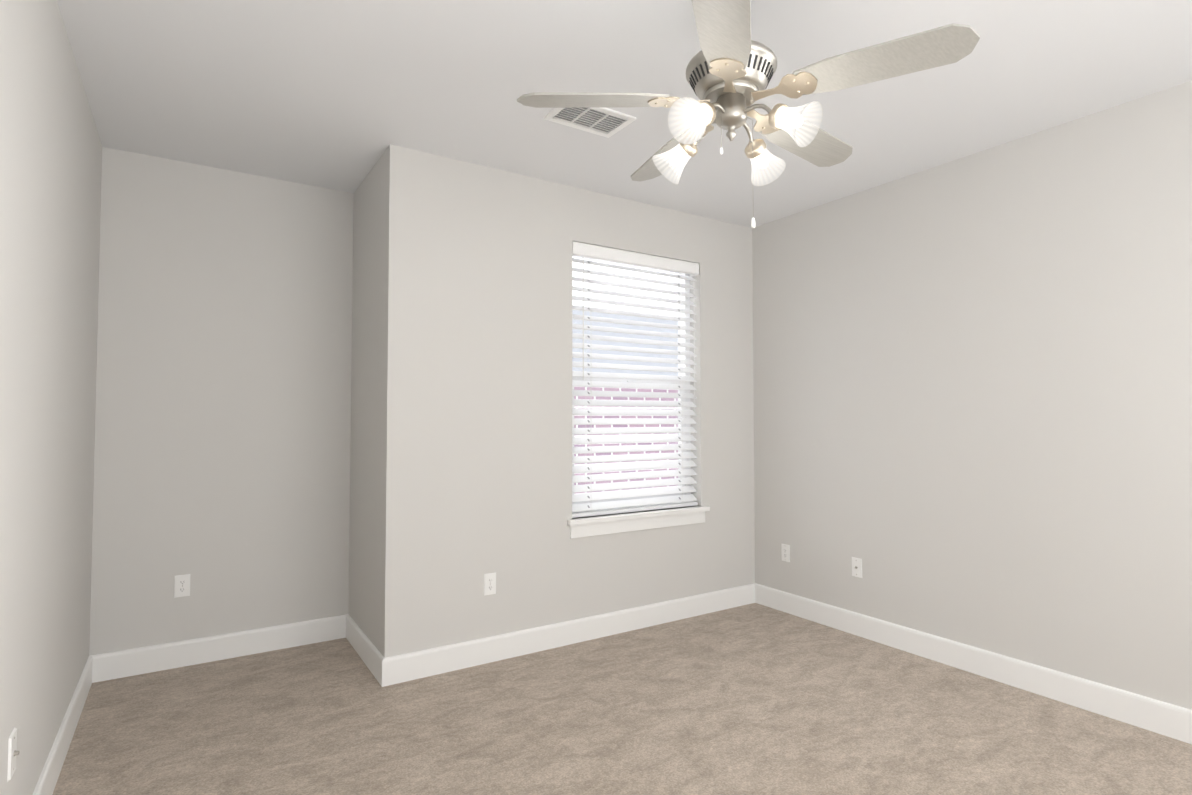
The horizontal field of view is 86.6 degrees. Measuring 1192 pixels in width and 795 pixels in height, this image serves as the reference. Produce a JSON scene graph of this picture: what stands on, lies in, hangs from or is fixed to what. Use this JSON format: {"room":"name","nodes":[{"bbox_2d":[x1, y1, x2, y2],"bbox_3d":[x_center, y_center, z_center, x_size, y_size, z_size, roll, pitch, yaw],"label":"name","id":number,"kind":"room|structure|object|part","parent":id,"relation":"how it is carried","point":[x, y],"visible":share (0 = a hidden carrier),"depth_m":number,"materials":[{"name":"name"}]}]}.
{"room":"empty bedroom","nodes":[
{"label":"empty bedroom","id":0,"kind":"room"},
{"bbox_2d":[0,0,101,794],"bbox_3d":[-1.202,-0.003,0.983,0.180,2.700,5.500,1,-2,-33],"label":"wall","id":1,"kind":"structure","parent":0,"point":[50,172],"depth_m":2.02,"materials":[{"name":"white paint"}]},
{"bbox_2d":[7,728,19,781],"bbox_3d":[-1.586,0.972,1.727,0.017,0.115,0.070,1,-2,-33],"label":"cable wall plate","id":2,"kind":"object","parent":1,"relation":"attached to","point":[13,752],"visible":1,"depth_m":1.71,"materials":[{"name":"white plastic"}]},
{"bbox_2d":[33,654,96,794],"bbox_3d":[-1.119,1.282,0.995,0.015,0.133,5.140,1,-2,-33],"label":"baseboard","id":3,"kind":"structure","parent":1,"relation":"attached to","point":[47,781],"depth_m":2.47,"materials":[{"name":"white wood"}]},
{"bbox_2d":[89,147,353,655],"bbox_3d":[-1.982,0.083,3.645,1.406,2.700,0.180,1,-2,-33],"label":"wall","id":4,"kind":"structure","parent":0,"point":[223,420],"depth_m":3.48,"materials":[{"name":"white paint"}]},
{"bbox_2d":[174,574,189,597],"bbox_3d":[-2.199,1.002,3.362,0.070,0.115,0.008,1,-2,-33],"label":"electrical outlet","id":5,"kind":"object","parent":4,"relation":"attached to","point":[182,586],"visible":1,"depth_m":3.36,"materials":[{"name":"white plastic"}]},
{"bbox_2d":[97,615,344,681],"bbox_3d":[-1.992,1.362,3.482,1.196,0.133,0.015,1,-2,-33],"label":"baseboard","id":6,"kind":"structure","parent":4,"relation":"attached to","point":[154,658],"depth_m":3.43,"materials":[{"name":"white wood"}]},
{"bbox_2d":[348,157,380,645],"bbox_3d":[-1.242,0.083,3.630,0.180,2.700,0.650,1,-2,-33],"label":"wall","id":7,"kind":"structure","parent":0,"point":[364,422],"depth_m":3.55,"materials":[{"name":"white paint"}]},
{"bbox_2d":[345,614,380,679],"bbox_3d":[-1.267,1.361,3.447,0.015,0.133,0.780,1,-2,-33],"label":"baseboard","id":8,"kind":"structure","parent":7,"relation":"attached to","point":[359,641],"depth_m":3.46,"materials":[{"name":"white wood"}]},
{"bbox_2d":[375,144,754,657],"bbox_3d":[0.000,0.093,3.939,2.600,2.700,0.180,1,-2,-33],"label":"wall","id":9,"kind":"structure","parent":0,"point":[474,471],"depth_m":3.53,"materials":[{"name":"white paint"}]},
{"bbox_2d":[484,572,495,595],"bbox_3d":[-0.573,1.011,3.426,0.070,0.115,0.008,1,-2,-33],"label":"electrical outlet","id":10,"kind":"object","parent":9,"relation":"attached to","point":[489,583],"visible":1,"depth_m":3.42,"materials":[{"name":"white plastic"}]},
{"bbox_2d":[377,583,756,686],"bbox_3d":[0.040,1.373,3.807,2.599,0.133,0.015,1,-2,-33],"label":"baseboard","id":11,"kind":"structure","parent":9,"relation":"attached to","point":[401,668],"depth_m":3.60,"materials":[{"name":"white wood"}]},
{"bbox_2d":[567,241,709,537],"bbox_3d":[0.250,-0.046,4.082,1.090,1.763,0.220,1,-2,-33],"label":"window","id":12,"kind":"structure","parent":9,"relation":"in","point":[591,506],"depth_m":4.04,"materials":[{"name":"white plastic"}]},
{"bbox_3d":[0.270,0.741,4.025,1.090,0.030,0.145,1,-2,-33],"label":"window stool","id":13,"kind":"part","parent":12,"relation":"part of","materials":[{"name":"white wood"}]},
{"bbox_2d":[52,603,1191,794],"bbox_3d":[0.480,1.432,2.026,4.186,0.100,5.500,1,-2,-33],"label":"floor","id":14,"kind":"structure","parent":0,"point":[754,699],"depth_m":2.68,"materials":[{"name":"carpet"}]},
{"bbox_2d":[57,0,1191,227],"bbox_3d":[0.480,-1.367,2.116,4.186,0.100,5.500,1,-2,-33],"label":"ceiling","id":15,"kind":"structure","parent":0,"point":[337,94],"depth_m":2.60,"materials":[{"name":"white paint"}]},
{"bbox_2d":[544,107,635,137],"bbox_3d":[-0.027,-1.286,2.912,0.360,0.011,0.230,1,-2,-33],"label":"ceiling vent","id":16,"kind":"object","parent":15,"relation":"in","point":[605,122],"visible":0.79,"depth_m":2.92,"materials":[{"name":"white plastic"}]},
{"bbox_2d":[517,0,979,227],"bbox_3d":[0.456,-0.929,2.076,1.282,0.778,1.297,1,-2,-33],"label":"ceiling fan","id":17,"kind":"object","parent":15,"relation":"hanging from","point":[731,68],"visible":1,"depth_m":1.91,"materials":[{"name":"silver metal"}]},
{"bbox_2d":[752,81,1191,709],"bbox_3d":[2.387,0.056,2.811,0.180,2.700,4.670,1,-2,-33],"label":"wall","id":18,"kind":"structure","parent":0,"point":[972,399],"depth_m":3.17,"materials":[{"name":"white paint"}]},
{"bbox_2d":[781,543,789,561],"bbox_3d":[1.289,1.057,4.302,0.008,0.115,0.070,1,-2,-33],"label":"electrical outlet","id":19,"kind":"object","parent":18,"relation":"attached to","point":[785,552],"visible":1,"depth_m":4.30,"materials":[{"name":"white plastic"}]},
{"bbox_2d":[852,557,861,577],"bbox_3d":[1.581,1.033,3.843,0.017,0.115,0.070,1,-2,-33],"label":"electrical outlet","id":20,"kind":"object","parent":18,"relation":"attached to","point":[856,567],"visible":1,"depth_m":3.84,"materials":[{"name":"white plastic"}]},
{"bbox_2d":[757,584,1191,743],"bbox_3d":[2.304,1.337,2.716,0.015,0.133,4.310,1,-2,-33],"label":"baseboard","id":21,"kind":"structure","parent":18,"relation":"attached to","point":[1156,716],"depth_m":3.14,"materials":[{"name":"white wood"}]},
{"label":"outside","id":22,"kind":"structure","parent":0,"visible":0},
{"bbox_2d":[572,257,677,494],"bbox_3d":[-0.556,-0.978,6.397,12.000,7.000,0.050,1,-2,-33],"label":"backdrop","id":23,"kind":"structure","parent":22,"point":[618,289],"depth_m":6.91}
]}

